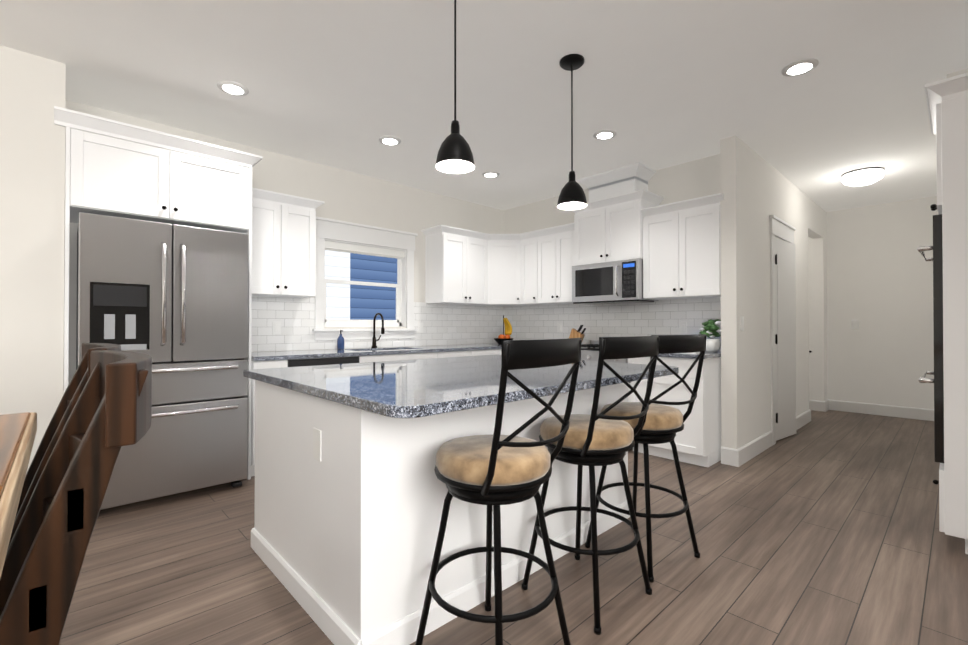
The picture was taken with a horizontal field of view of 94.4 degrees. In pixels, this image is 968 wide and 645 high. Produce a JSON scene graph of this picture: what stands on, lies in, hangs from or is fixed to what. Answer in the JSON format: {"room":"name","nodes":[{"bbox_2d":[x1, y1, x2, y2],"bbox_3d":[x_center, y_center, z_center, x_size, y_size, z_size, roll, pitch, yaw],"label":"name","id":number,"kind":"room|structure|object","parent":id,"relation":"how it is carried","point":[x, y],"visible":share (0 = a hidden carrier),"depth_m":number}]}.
{"room":"kitchen and dining room","nodes":[
{"label":"kitchen and dining room","id":0,"kind":"room"},
{"bbox_2d":[0,45,967,476],"bbox_3d":[1.374,-0.197,1.843,11.300,2.720,8.000,0,-1,-43],"label":"wall","id":1,"kind":"structure","parent":0,"point":[870,269],"depth_m":4.23},
{"bbox_2d":[252,188,291,297],"bbox_3d":[-1.909,-0.655,3.811,0.358,0.846,0.337,0,-1,-43],"label":"upper cabinet","id":2,"kind":"object","parent":1,"relation":"attached to","point":[271,211],"depth_m":3.73},
{"bbox_2d":[292,195,319,297],"bbox_3d":[-1.734,-0.653,3.975,0.360,0.846,0.337,0,-1,-43],"label":"upper cabinet","id":3,"kind":"object","parent":1,"relation":"attached to","point":[303,209],"depth_m":3.91},
{"bbox_2d":[312,216,417,339],"bbox_3d":[-1.240,-0.417,4.719,1.200,1.185,0.172,0,-1,-43],"label":"window","id":4,"kind":"structure","parent":1,"relation":"in","point":[333,230],"depth_m":4.68},
{"bbox_2d":[325,241,404,258],"bbox_3d":[-1.245,-0.758,4.726,0.920,0.087,0.058,0,-1,-43],"label":"window blind","id":5,"kind":"object","parent":4,"relation":"attached to","point":[358,249],"visible":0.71,"depth_m":4.68},
{"bbox_2d":[251,296,503,351],"bbox_3d":[-0.943,0.016,4.943,3.324,0.498,0.006,0,-1,-43],"label":"backsplash","id":6,"kind":"structure","parent":1,"relation":"attached to","point":[446,324],"depth_m":4.77},
{"bbox_2d":[272,322,280,333],"bbox_3d":[-1.875,0.050,4.055,0.070,0.115,0.009,0,-1,-43],"label":"electrical outlet plate","id":7,"kind":"object","parent":6,"relation":"attached to","point":[276,327],"visible":1,"depth_m":4.05},
{"bbox_2d":[418,323,422,332],"bbox_3d":[-0.725,0.059,5.137,0.070,0.115,0.009,0,-1,-43],"label":"electrical outlet plate","id":8,"kind":"object","parent":6,"relation":"attached to","point":[420,327],"visible":1,"depth_m":5.13},
{"bbox_2d":[424,226,463,304],"bbox_3d":[-0.417,-0.644,5.214,0.405,0.846,0.337,0,-1,-43],"label":"upper cabinet","id":9,"kind":"object","parent":1,"relation":"attached to","point":[444,245],"depth_m":5.07},
{"bbox_2d":[464,229,487,305],"bbox_3d":[-0.179,-0.642,5.410,0.452,0.846,0.378,0,-1,-43],"label":"upper cabinet","id":10,"kind":"object","parent":1,"relation":"attached to","point":[475,243],"depth_m":5.30},
{"bbox_2d":[488,234,519,305],"bbox_3d":[0.251,-0.641,5.615,0.667,0.846,0.668,0,-1,-43],"label":"upper cabinet","id":11,"kind":"object","parent":1,"relation":"attached to","point":[503,249],"depth_m":5.42},
{"bbox_2d":[520,230,539,305],"bbox_3d":[0.640,-0.642,5.412,0.379,0.846,0.376,0,-1,-43],"label":"upper cabinet","id":12,"kind":"object","parent":1,"relation":"attached to","point":[529,241],"depth_m":5.31},
{"bbox_2d":[540,228,547,304],"bbox_3d":[0.836,-0.644,5.235,0.337,0.846,0.388,0,-1,-43],"label":"upper cabinet","id":13,"kind":"object","parent":1,"relation":"attached to","point":[543,233],"depth_m":5.15},
{"bbox_2d":[548,223,572,304],"bbox_3d":[1.000,-0.645,5.060,0.337,0.846,0.329,0,-1,-43],"label":"upper cabinet","id":14,"kind":"object","parent":1,"relation":"attached to","point":[559,237],"depth_m":4.98},
{"bbox_2d":[572,202,599,265],"bbox_3d":[1.251,-0.922,4.766,0.377,0.636,0.438,0,-1,-43],"label":"upper cabinet","id":15,"kind":"object","parent":1,"relation":"attached to","point":[585,240],"depth_m":4.70},
{"bbox_2d":[504,297,720,350],"bbox_3d":[1.248,0.017,5.035,0.006,0.498,2.863,0,-1,-43],"label":"backsplash","id":16,"kind":"structure","parent":1,"relation":"attached to","point":[596,321],"depth_m":4.87},
{"bbox_2d":[557,323,561,331],"bbox_3d":[0.908,0.061,5.385,0.009,0.115,0.070,0,-1,-43],"label":"electrical outlet plate","id":17,"kind":"object","parent":16,"relation":"attached to","point":[559,327],"visible":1,"depth_m":5.38},
{"bbox_2d":[679,322,686,333],"bbox_3d":[1.915,0.052,4.314,0.009,0.115,0.070,0,-1,-43],"label":"electrical outlet plate","id":18,"kind":"object","parent":16,"relation":"attached to","point":[682,327],"visible":1,"depth_m":4.31},
{"bbox_2d":[588,166,651,201],"bbox_3d":[1.400,-1.384,4.691,0.268,0.298,0.536,0,-1,-43],"label":"vent cover","id":19,"kind":"object","parent":1,"relation":"attached to","point":[627,178],"depth_m":4.53},
{"bbox_2d":[596,190,659,262],"bbox_3d":[1.469,-0.924,4.534,0.377,0.636,0.437,0,-1,-43],"label":"upper cabinet","id":20,"kind":"object","parent":1,"relation":"attached to","point":[623,214],"depth_m":4.39},
{"bbox_2d":[572,258,658,304],"bbox_3d":[1.326,-0.400,4.615,0.465,0.400,0.752,0,-1,-43],"label":"microwave","id":21,"kind":"object","parent":20,"relation":"attached to","point":[616,282],"visible":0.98,"depth_m":4.44},
{"bbox_2d":[643,202,683,299],"bbox_3d":[1.773,-0.651,4.239,0.337,0.846,0.403,0,-1,-43],"label":"upper cabinet","id":22,"kind":"object","parent":1,"relation":"attached to","point":[655,264],"depth_m":4.18},
{"bbox_2d":[668,194,723,298],"bbox_3d":[1.967,-0.653,4.032,0.337,0.846,0.403,0,-1,-43],"label":"upper cabinet","id":23,"kind":"object","parent":1,"relation":"attached to","point":[694,234],"depth_m":3.93},
{"bbox_2d":[735,431,772,466],"bbox_3d":[2.419,1.110,3.987,0.966,0.140,0.016,0,-1,-43],"label":"baseboard","id":24,"kind":"structure","parent":1,"relation":"attached to","point":[740,456],"depth_m":3.91},
{"bbox_2d":[769,215,795,444],"bbox_3d":[3.030,0.077,4.635,0.850,2.215,0.160,0,-1,-43],"label":"door frame","id":25,"kind":"structure","parent":1,"relation":"attached to","point":[780,229],"depth_m":4.34},
{"bbox_2d":[775,239,795,440],"bbox_3d":[3.058,0.169,4.588,0.588,2.006,0.104,0,-1,-43],"label":"pantry door","id":26,"kind":"structure","parent":1,"relation":"in","point":[785,309],"depth_m":4.58},
{"bbox_2d":[796,408,811,429],"bbox_3d":[3.651,1.119,5.145,0.816,0.140,0.016,0,-1,-43],"label":"baseboard","id":27,"kind":"structure","parent":1,"relation":"attached to","point":[804,418],"depth_m":5.16},
{"bbox_2d":[809,400,826,411],"bbox_3d":[3.650,1.133,6.991,0.016,0.140,2.706,0,-1,-43],"label":"baseboard","id":28,"kind":"structure","parent":1,"relation":"attached to","point":[816,405],"depth_m":6.06},
{"bbox_2d":[827,399,933,420],"bbox_3d":[5.141,1.123,5.727,0.016,0.140,1.210,0,-1,-43],"label":"baseboard","id":29,"kind":"structure","parent":1,"relation":"attached to","point":[838,405],"depth_m":5.75},
{"bbox_2d":[0,0,967,211],"bbox_3d":[0.726,-1.591,2.652,11.750,0.080,10.350,0,-1,-43],"label":"ceiling","id":30,"kind":"structure","parent":0,"point":[345,85],"depth_m":2.86},
{"bbox_2d":[217,80,248,95],"bbox_3d":[-1.656,-1.542,2.958,0.183,0.011,0.183,0,-1,38],"label":"recessed light","id":31,"kind":"object","parent":30,"relation":"in","point":[230,87],"depth_m":2.94},
{"bbox_2d":[379,136,400,144],"bbox_3d":[-0.795,-1.535,3.795,0.183,0.011,0.183,0,-1,38],"label":"recessed light","id":32,"kind":"object","parent":30,"relation":"in","point":[387,140],"depth_m":3.77},
{"bbox_2d":[436,0,474,173],"bbox_3d":[-0.128,-1.124,2.002,0.174,0.861,0.174,0,-1,-43],"label":"pendant light","id":33,"kind":"object","parent":30,"relation":"hanging from","point":[454,155],"visible":1,"depth_m":1.98},
{"bbox_2d":[482,171,499,177],"bbox_3d":[0.072,-1.529,4.638,0.183,0.011,0.183,0,-1,41],"label":"recessed light","id":34,"kind":"object","parent":30,"relation":"in","point":[490,174],"depth_m":4.61},
{"bbox_2d":[557,54,586,209],"bbox_3d":[0.521,-1.119,2.655,0.174,0.861,0.174,0,-1,-43],"label":"pendant light","id":35,"kind":"object","parent":30,"relation":"hanging from","point":[572,195],"visible":1,"depth_m":2.63},
{"bbox_2d":[593,130,615,139],"bbox_3d":[0.991,-1.536,3.676,0.183,0.011,0.183,0,-1,38],"label":"recessed light","id":36,"kind":"object","parent":30,"relation":"in","point":[603,134],"depth_m":3.66},
{"bbox_2d":[782,58,818,76],"bbox_3d":[1.917,-1.544,2.721,0.183,0.011,0.183,0,-1,38],"label":"recessed light","id":37,"kind":"object","parent":30,"relation":"in","point":[799,67],"depth_m":2.70},
{"bbox_2d":[841,167,884,186],"bbox_3d":[3.877,-1.472,4.592,0.344,0.126,0.344,0,-1,-43],"label":"hall ceiling light","id":38,"kind":"object","parent":30,"relation":"attached to","point":[862,177],"visible":1,"depth_m":4.50},
{"bbox_2d":[60,410,967,644],"bbox_3d":[0.726,1.199,2.631,11.750,0.060,10.350,0,-1,-43],"label":"floor","id":39,"kind":"structure","parent":0,"point":[821,528],"depth_m":2.12},
{"bbox_2d":[0,412,36,577],"bbox_3d":[-0.955,0.693,0.195,1.018,0.915,1.900,0,-1,-43],"label":"dining table","id":40,"kind":"object","parent":39,"relation":"on","point":[17,433],"visible":1,"depth_m":0.79},
{"bbox_2d":[7,343,120,644],"bbox_3d":[-1.214,0.608,1.037,0.574,1.098,0.454,0,-1,-43],"label":"dining chair","id":41,"kind":"object","parent":39,"relation":"on","point":[69,399],"visible":0.19,"depth_m":1.24},
{"bbox_2d":[0,350,151,644],"bbox_3d":[-0.823,0.605,0.621,0.574,1.098,0.454,0,-1,-43],"label":"dining chair","id":42,"kind":"object","parent":39,"relation":"on","point":[110,416],"visible":1,"depth_m":0.61},
{"bbox_2d":[54,106,262,479],"bbox_3d":[-2.303,-0.039,3.216,1.136,2.426,0.656,0,-1,-43],"label":"tall cabinet","id":43,"kind":"object","parent":39,"relation":"on","point":[106,175],"visible":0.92,"depth_m":2.97},
{"bbox_2d":[76,212,247,509],"bbox_3d":[-2.253,0.266,3.156,0.910,1.815,0.789,0,-1,-43],"label":"fridge","id":44,"kind":"object","parent":39,"relation":"on","point":[171,300],"visible":0.69,"depth_m":2.93},
{"bbox_2d":[251,379,629,644],"bbox_3d":[-0.162,0.726,2.520,1.788,0.885,1.168,0,-1,-43],"label":"kitchen island","id":45,"kind":"object","parent":39,"relation":"on","point":[351,490],"depth_m":1.75},
{"bbox_2d":[243,355,678,422],"bbox_3d":[-0.068,0.265,2.424,1.850,0.035,1.494,0,-1,-43],"label":"island countertop","id":46,"kind":"structure","parent":45,"relation":"on","point":[400,390],"depth_m":1.88},
{"bbox_2d":[251,313,720,476],"bbox_3d":[0.035,0.536,3.899,3.322,1.286,2.858,0,-1,-43],"label":"base cabinets","id":47,"kind":"object","parent":39,"relation":"on","point":[697,439],"visible":0.25,"depth_m":3.74},
{"bbox_2d":[337,330,343,348],"bbox_3d":[-1.397,0.167,4.378,0.068,0.190,0.075,0,-1,-43],"label":"soap bottle","id":48,"kind":"object","parent":47,"relation":"on","point":[340,342],"visible":1,"depth_m":4.36},
{"bbox_2d":[494,315,513,344],"bbox_3d":[0.242,0.088,5.554,0.250,0.366,0.250,0,-1,-43],"label":"fruit bowl","id":49,"kind":"object","parent":47,"relation":"on","point":[508,331],"visible":0.92,"depth_m":5.55},
{"bbox_2d":[569,325,585,340],"bbox_3d":[1.034,0.145,4.995,0.205,0.242,0.100,0,0,27],"label":"knife block","id":50,"kind":"object","parent":47,"relation":"on","point":[574,333],"visible":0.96,"depth_m":4.96},
{"bbox_2d":[699,319,720,351],"bbox_3d":[2.018,0.114,3.967,0.204,0.290,0.204,0,-1,-43],"label":"potted plant","id":51,"kind":"object","parent":47,"relation":"on","point":[711,329],"visible":0.96,"depth_m":3.92},
{"bbox_2d":[415,338,581,644],"bbox_3d":[0.049,0.607,1.547,0.455,1.108,0.480,0,-1,-43],"label":"stool","id":52,"kind":"object","parent":39,"relation":"on","point":[494,471],"visible":1,"depth_m":1.41},
{"bbox_2d":[521,335,658,634],"bbox_3d":[0.455,0.610,1.937,0.444,1.108,0.479,0,-1,-43],"label":"stool","id":53,"kind":"object","parent":39,"relation":"on","point":[593,440],"visible":0.92,"depth_m":1.79},
{"bbox_2d":[581,340,627,362],"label":"range","id":54,"kind":"object","parent":39,"relation":"on","point":[590,352],"visible":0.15,"depth_m":4.33},
{"bbox_2d":[585,334,706,582],"bbox_3d":[0.805,0.613,2.268,0.476,1.108,0.491,0,-1,-43],"label":"stool","id":55,"kind":"object","parent":39,"relation":"on","point":[663,423],"visible":0.81,"depth_m":2.13},
{"bbox_2d":[917,73,967,553],"bbox_3d":[2.762,-0.021,2.301,0.808,2.376,0.746,0,-1,-43],"label":"tall cabinet","id":56,"kind":"object","parent":39,"relation":"on","point":[947,101],"visible":1,"depth_m":2.25},
{"label":"outside","id":57,"kind":"structure","parent":0,"visible":0},
{"bbox_2d":[325,250,396,319],"bbox_3d":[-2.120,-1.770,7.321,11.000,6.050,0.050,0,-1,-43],"label":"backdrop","id":58,"kind":"structure","parent":57,"point":[352,302],"depth_m":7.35}
]}

